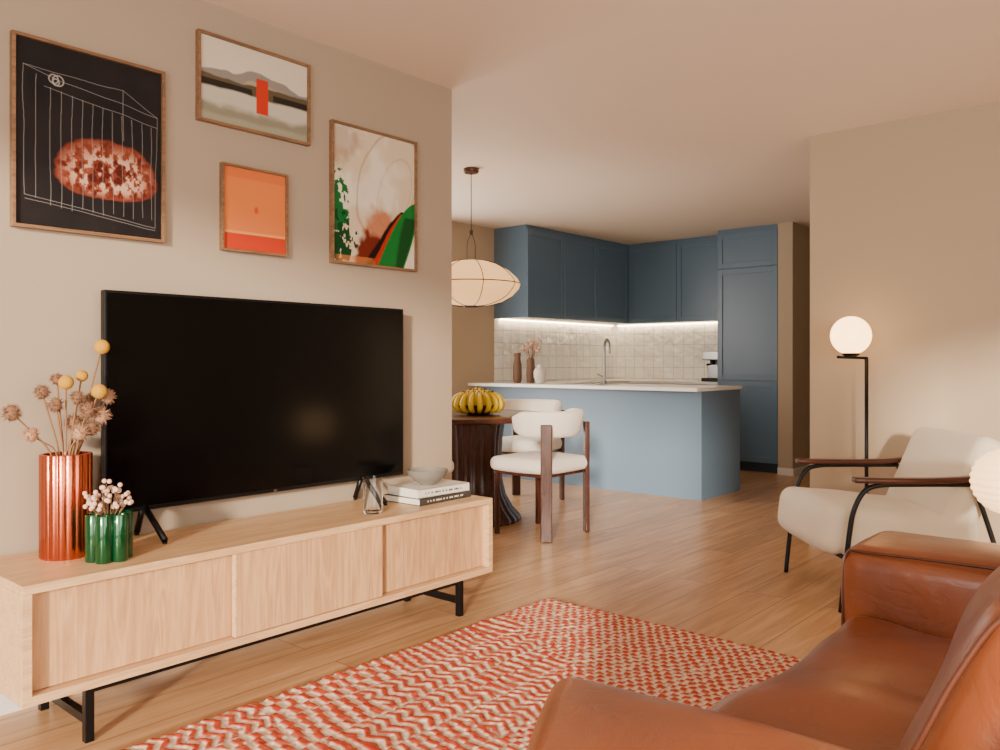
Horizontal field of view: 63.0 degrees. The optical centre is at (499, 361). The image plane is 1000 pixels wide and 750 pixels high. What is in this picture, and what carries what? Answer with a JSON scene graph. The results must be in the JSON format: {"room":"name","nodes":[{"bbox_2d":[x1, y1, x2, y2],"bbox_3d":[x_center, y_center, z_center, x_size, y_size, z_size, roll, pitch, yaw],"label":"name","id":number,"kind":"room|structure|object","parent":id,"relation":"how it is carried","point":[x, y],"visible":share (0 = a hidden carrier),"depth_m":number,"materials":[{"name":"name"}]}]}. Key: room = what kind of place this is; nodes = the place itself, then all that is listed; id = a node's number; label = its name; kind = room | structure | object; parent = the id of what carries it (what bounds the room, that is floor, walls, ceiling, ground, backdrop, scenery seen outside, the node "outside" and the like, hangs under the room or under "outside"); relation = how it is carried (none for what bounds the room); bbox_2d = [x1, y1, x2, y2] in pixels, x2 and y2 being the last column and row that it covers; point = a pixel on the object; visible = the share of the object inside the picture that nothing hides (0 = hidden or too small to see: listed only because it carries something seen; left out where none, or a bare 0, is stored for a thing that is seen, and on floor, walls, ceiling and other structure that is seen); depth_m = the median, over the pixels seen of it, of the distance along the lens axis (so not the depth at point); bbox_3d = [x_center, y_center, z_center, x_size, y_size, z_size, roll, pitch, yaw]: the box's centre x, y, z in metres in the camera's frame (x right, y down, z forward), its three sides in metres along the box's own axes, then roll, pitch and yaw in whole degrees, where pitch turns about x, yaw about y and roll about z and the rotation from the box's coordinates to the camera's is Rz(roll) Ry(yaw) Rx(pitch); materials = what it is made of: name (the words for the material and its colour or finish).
{"room":"living room","nodes":[
{"label":"living room","id":0,"kind":"room"},
{"bbox_2d":[0,0,451,556],"bbox_3d":[-1.892,-0.130,2.335,0.120,2.500,4.880,0,0,41],"label":"wall","id":1,"kind":"structure","parent":0,"point":[52,283],"depth_m":3.11,"materials":[{"name":"beige paint"}]},
{"bbox_2d":[0,692,79,715],"bbox_3d":[-1.802,1.085,2.337,0.012,0.070,4.760,0,0,41],"label":"baseboard","id":2,"kind":"structure","parent":1,"relation":"attached to","point":[7,706],"depth_m":2.60,"materials":[{"name":"white paint"}]},
{"bbox_2d":[10,29,164,243],"bbox_3d":[-1.395,-0.747,2.795,0.025,0.625,0.505,0,0,41],"label":"artwork","id":3,"kind":"object","parent":1,"relation":"attached to","point":[87,128],"visible":1,"depth_m":2.78,"materials":[{"name":"black paper"}]},
{"bbox_2d":[195,28,310,146],"bbox_3d":[-0.978,-1.087,3.275,0.025,0.342,0.508,0,0,41],"label":"artwork","id":4,"kind":"object","parent":1,"relation":"attached to","point":[240,86],"visible":1,"depth_m":3.26,"materials":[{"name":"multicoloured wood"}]},
{"bbox_2d":[219,162,288,256],"bbox_3d":[-0.982,-0.604,3.270,0.025,0.340,0.299,0,0,41],"label":"artwork","id":5,"kind":"object","parent":1,"relation":"attached to","point":[253,202],"visible":1,"depth_m":3.26,"materials":[{"name":"orange paper"}]},
{"bbox_2d":[329,119,416,271],"bbox_3d":[-0.571,-0.745,3.742,0.025,0.623,0.504,0,0,41],"label":"framed abstract artwork","id":6,"kind":"object","parent":1,"relation":"attached to","point":[373,174],"visible":1,"depth_m":3.72,"materials":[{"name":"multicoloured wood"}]},
{"bbox_2d":[0,470,841,749],"bbox_3d":[1.283,1.170,3.987,8.140,0.100,11.540,0,0,41],"label":"floor","id":7,"kind":"structure","parent":0,"point":[712,567],"depth_m":3.83,"materials":[{"name":"brown wood"}]},
{"bbox_2d":[0,495,492,743],"bbox_3d":[-0.834,0.868,3.105,0.435,0.505,1.940,0,0,41],"label":"sideboard","id":8,"kind":"object","parent":7,"relation":"on","point":[68,627],"visible":0.97,"depth_m":2.72,"materials":[{"name":"brown wood"}]},
{"bbox_2d":[1,340,116,560],"bbox_3d":[-1.391,0.271,2.583,0.157,0.689,0.349,0,0,41],"label":"copper vase","id":9,"kind":"object","parent":8,"relation":"on","point":[64,476],"visible":0.97,"depth_m":2.55,"materials":[{"name":"orange metal"}]},
{"bbox_2d":[82,479,133,564],"bbox_3d":[-1.218,0.489,2.546,0.134,0.252,0.150,0,0,41],"label":"vase","id":10,"kind":"object","parent":8,"relation":"on","point":[108,533],"visible":1,"depth_m":2.50,"materials":[{"name":"green ceramic"}]},
{"bbox_2d":[101,290,402,543],"bbox_3d":[-0.859,0.185,3.237,0.223,0.860,1.356,0,0,41],"label":"television","id":11,"kind":"object","parent":8,"relation":"on","point":[219,398],"visible":0.96,"depth_m":3.14,"materials":[{"name":"black"}]},
{"bbox_2d":[363,476,382,513],"bbox_3d":[-0.518,0.542,3.327,0.084,0.145,0.084,0,0,41],"label":"water glass","id":12,"kind":"object","parent":8,"relation":"on","point":[372,485],"visible":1,"depth_m":3.29,"materials":[{"name":"clear glass"}]},
{"bbox_2d":[385,490,470,505],"bbox_3d":[-0.322,0.600,3.674,0.220,0.030,0.330,0,0,39],"label":"hardcover book","id":13,"kind":"object","parent":8,"relation":"on","point":[452,496],"visible":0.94,"depth_m":3.57,"materials":[{"name":"beige paper"}]},
{"bbox_2d":[387,479,468,498],"bbox_3d":[-0.322,0.567,3.674,0.210,0.036,0.310,0,0,43],"label":"hardcover book","id":14,"kind":"object","parent":13,"relation":"on","point":[414,489],"visible":0.96,"depth_m":3.60,"materials":[{"name":"beige paper"}]},
{"bbox_2d":[407,467,447,485],"bbox_3d":[-0.324,0.514,3.649,0.184,0.068,0.184,0,0,41],"label":"ceramic bowl","id":15,"kind":"object","parent":14,"relation":"on","point":[426,476],"visible":1,"depth_m":3.60,"materials":[{"name":"white ceramic"}]},
{"bbox_2d":[122,599,801,749],"bbox_3d":[-0.167,1.108,2.451,1.212,0.023,2.580,0,0,41],"label":"woven rug","id":16,"kind":"object","parent":7,"relation":"on","point":[484,685],"visible":0.91,"depth_m":2.80,"materials":[{"name":"fabric"}]},
{"bbox_2d":[452,409,539,526],"bbox_3d":[-0.206,0.744,5.826,1.140,0.752,1.140,0,0,41],"label":"dining table","id":17,"kind":"object","parent":7,"relation":"on","point":[476,439],"visible":0.41,"depth_m":5.62,"materials":[{"name":"brown wood"}]},
{"bbox_2d":[452,386,504,414],"bbox_3d":[-0.153,0.269,5.702,0.376,0.199,0.377,0,0,20],"label":"bananas","id":18,"kind":"object","parent":17,"relation":"on","point":[475,401],"visible":1,"depth_m":5.59,"materials":[{"name":"yellow food"}]},
{"bbox_2d":[502,399,564,499],"bbox_3d":[0.221,0.715,6.597,0.573,0.810,0.523,0,0,31],"label":"dining chair","id":19,"kind":"object","parent":7,"relation":"on","point":[515,443],"visible":0.58,"depth_m":6.62,"materials":[{"name":"beige fabric"}]},
{"bbox_2d":[490,408,589,542],"bbox_3d":[0.282,0.715,5.349,0.523,0.810,0.573,0,0,41],"label":"dining chair","id":20,"kind":"object","parent":7,"relation":"on","point":[543,465],"visible":1,"depth_m":5.15,"materials":[{"name":"beige fabric"}]},
{"bbox_2d":[468,381,741,500],"bbox_3d":[0.898,0.663,7.646,2.513,0.914,0.835,0,0,41],"label":"kitchen island","id":21,"kind":"object","parent":7,"relation":"on","point":[668,440],"visible":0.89,"depth_m":6.94,"materials":[{"name":"blue wood"}]},
{"bbox_2d":[468,381,741,391],"bbox_3d":[0.898,0.223,7.646,2.513,0.030,0.835,0,0,41],"label":"island countertop","id":22,"kind":"structure","parent":21,"relation":"on","point":[612,386],"depth_m":7.22,"materials":[{"name":"white stone"}]},
{"bbox_2d":[513,353,521,382],"bbox_3d":[0.174,0.057,8.121,0.090,0.300,0.090,0,0,41],"label":"vase","id":23,"kind":"object","parent":22,"relation":"on","point":[517,366],"visible":1,"depth_m":8.09,"materials":[{"name":"brown ceramic"}]},
{"bbox_2d":[519,337,541,382],"bbox_3d":[0.329,-0.018,8.106,0.230,0.449,0.218,0,0,24],"label":"vase","id":24,"kind":"object","parent":22,"relation":"on","point":[530,366],"visible":1,"depth_m":8.05,"materials":[{"name":"brown ceramic"}]},
{"bbox_2d":[534,364,545,382],"bbox_3d":[0.387,0.115,7.909,0.124,0.185,0.124,0,0,41],"label":"ginger jar","id":25,"kind":"object","parent":22,"relation":"on","point":[539,372],"visible":1,"depth_m":7.87,"materials":[{"name":"beige ceramic"}]},
{"bbox_2d":[554,383,609,384],"bbox_3d":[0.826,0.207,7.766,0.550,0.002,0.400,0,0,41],"label":"sink","id":26,"kind":"object","parent":22,"relation":"in","point":[554,383],"depth_m":7.81,"materials":[{"name":"silver metal"}]},
{"bbox_2d":[597,338,610,382],"bbox_3d":[1.026,-0.010,7.911,0.069,0.437,0.202,0,0,-28],"label":"kitchen faucet","id":27,"kind":"object","parent":22,"relation":"on","point":[606,340],"visible":0.96,"depth_m":7.93,"materials":[{"name":"silver metal"}]},
{"bbox_2d":[535,379,716,384],"bbox_3d":[1.457,0.665,8.911,1.695,0.910,1.778,0,0,41],"label":"countertop","id":28,"kind":"structure","parent":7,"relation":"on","point":[630,381],"depth_m":9.05,"materials":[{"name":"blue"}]},
{"bbox_2d":[701,351,717,381],"bbox_3d":[2.368,0.045,8.875,0.200,0.330,0.501,0,0,41],"label":"coffee machine","id":29,"kind":"object","parent":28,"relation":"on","point":[710,356],"visible":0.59,"depth_m":8.78,"materials":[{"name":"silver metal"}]},
{"bbox_2d":[701,378,717,381],"bbox_3d":[2.289,0.190,8.785,0.200,0.040,0.140,0,0,41],"label":"drip tray","id":30,"kind":"object","parent":29,"relation":"on","point":[702,379],"depth_m":8.73,"materials":[{"name":"black metal"}]},
{"bbox_2d":[717,224,777,472],"bbox_3d":[2.725,-0.130,8.577,0.650,2.499,0.618,0,0,41],"label":"pantry cabinet","id":31,"kind":"object","parent":7,"relation":"on","point":[747,258],"visible":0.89,"depth_m":8.32,"materials":[{"name":"blue wood"}]},
{"bbox_2d":[527,531,999,749],"bbox_3d":[0.906,0.704,1.524,1.055,0.833,2.009,0,0,41],"label":"leather sofa","id":32,"kind":"object","parent":7,"relation":"on","point":[912,662],"visible":1,"depth_m":1.54,"materials":[{"name":"brown leather"}]},
{"bbox_2d":[710,616,951,749],"bbox_3d":[0.860,0.785,1.591,0.798,0.259,1.220,0,0,41],"label":"seat cushion","id":33,"kind":"object","parent":32,"relation":"on","point":[862,687],"depth_m":1.69,"materials":[{"name":"leather"}]},
{"bbox_2d":[898,566,999,749],"bbox_3d":[1.023,0.549,1.449,0.416,0.524,1.208,0,0,41],"label":"cushion","id":34,"kind":"object","parent":32,"relation":"on","point":[960,710],"depth_m":1.06,"materials":[{"name":"leather"}]},
{"bbox_2d":[830,316,871,493],"bbox_3d":[2.020,0.432,4.572,0.321,1.376,0.250,0,0,-4],"label":"floor lamp","id":35,"kind":"object","parent":7,"relation":"on","point":[850,335],"visible":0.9,"depth_m":4.52,"materials":[{"name":"white glass"}]},
{"bbox_2d":[778,427,999,612],"bbox_3d":[1.879,0.729,4.000,0.879,0.787,0.752,0,0,0],"label":"lounge armchair","id":36,"kind":"object","parent":7,"relation":"on","point":[929,492],"visible":0.88,"depth_m":3.75,"materials":[{"name":"beige fabric"}]},
{"bbox_2d":[778,487,977,554],"bbox_3d":[1.820,0.794,3.999,0.762,0.307,0.638,0,0,0],"label":"seat cushion","id":37,"kind":"object","parent":36,"relation":"on","point":[818,517],"depth_m":3.72,"materials":[{"name":"beige fabric"}]},
{"bbox_2d":[886,427,999,532],"bbox_3d":[2.159,0.579,4.000,0.318,0.488,0.634,0,0,0],"label":"cushion","id":38,"kind":"object","parent":36,"relation":"on","point":[930,452],"depth_m":3.83,"materials":[{"name":"beige fabric"}]},
{"bbox_2d":[969,449,999,512],"bbox_3d":[1.975,0.730,3.173,0.263,0.780,0.263,0,0,41],"label":"floor lamp","id":39,"kind":"object","parent":7,"relation":"on","point":[984,480],"visible":0.98,"depth_m":3.13,"materials":[{"name":"white glass"}]},
{"bbox_2d":[452,221,591,397],"bbox_3d":[-0.446,-0.130,8.110,0.120,2.500,5.730,0,0,41],"label":"wall","id":40,"kind":"structure","parent":0,"point":[472,328],"depth_m":8.21,"materials":[{"name":"beige paint"}]},
{"bbox_2d":[494,319,612,381],"bbox_3d":[0.671,-0.122,9.292,0.010,0.656,2.220,0,0,41],"label":"tile backsplash","id":41,"kind":"structure","parent":40,"relation":"attached to","point":[567,351],"depth_m":9.25,"materials":[{"name":"beige tile"}]},
{"bbox_2d":[494,224,717,325],"bbox_3d":[1.311,-0.914,8.741,1.698,0.929,2.228,0,0,41],"label":"upper cabinet","id":42,"kind":"object","parent":40,"relation":"attached to","point":[564,277],"visible":0.92,"depth_m":8.98,"materials":[{"name":"blue wood"}]},
{"bbox_2d":[500,319,716,325],"bbox_3d":[1.322,-0.444,8.755,1.640,0.011,2.145,0,0,41],"label":"under-cabinet light","id":43,"kind":"object","parent":42,"relation":"attached to","point":[500,319],"visible":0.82,"depth_m":9.41,"materials":[{"name":"white plastic"}]},
{"bbox_2d":[203,0,999,244],"bbox_3d":[1.283,-1.430,3.987,8.140,0.100,11.540,0,0,41],"label":"ceiling","id":44,"kind":"structure","parent":0,"point":[628,122],"depth_m":4.06,"materials":[{"name":"beige paint"}]},
{"bbox_2d":[452,167,520,307],"bbox_3d":[-0.206,-0.885,5.826,0.716,0.988,0.716,0,0,41],"label":"pendant lamp","id":45,"kind":"object","parent":44,"relation":"hanging from","point":[475,283],"visible":0.79,"depth_m":5.59,"materials":[{"name":"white paper"}]},
{"bbox_2d":[778,222,809,468],"bbox_3d":[3.373,-0.130,8.711,0.148,2.500,1.670,0,0,41],"label":"wall","id":46,"kind":"structure","parent":0,"point":[793,238],"depth_m":8.11,"materials":[{"name":"beige paint"}]},
{"bbox_2d":[777,467,793,475],"bbox_3d":[2.825,1.085,8.072,0.160,0.070,0.012,0,0,41],"label":"baseboard","id":47,"kind":"structure","parent":46,"relation":"attached to","point":[780,471],"depth_m":8.07,"materials":[{"name":"white wood"}]},
{"bbox_2d":[793,464,809,475],"bbox_3d":[3.394,1.085,8.613,0.012,0.070,1.550,0,0,41],"label":"baseboard","id":48,"kind":"structure","parent":46,"relation":"attached to","point":[798,470],"depth_m":8.13,"materials":[{"name":"white"}]},
{"bbox_2d":[810,102,999,543],"bbox_3d":[3.539,-0.130,3.628,4.263,2.500,0.120,0,0,41],"label":"wall","id":49,"kind":"structure","parent":0,"point":[905,213],"depth_m":4.62,"materials":[{"name":"beige paint"}]},
{"bbox_3d":[2.328,-0.130,9.414,2.352,2.500,0.120,0,0,41],"label":"wall","id":50,"kind":"structure","parent":0,"visible":0},
{"bbox_2d":[613,323,716,379],"bbox_3d":[2.042,-0.120,9.576,1.685,0.659,0.010,0,0,41],"label":"tile backsplash","id":51,"kind":"structure","parent":50,"relation":"attached to","point":[653,352],"depth_m":9.66,"materials":[{"name":"beige tile"}]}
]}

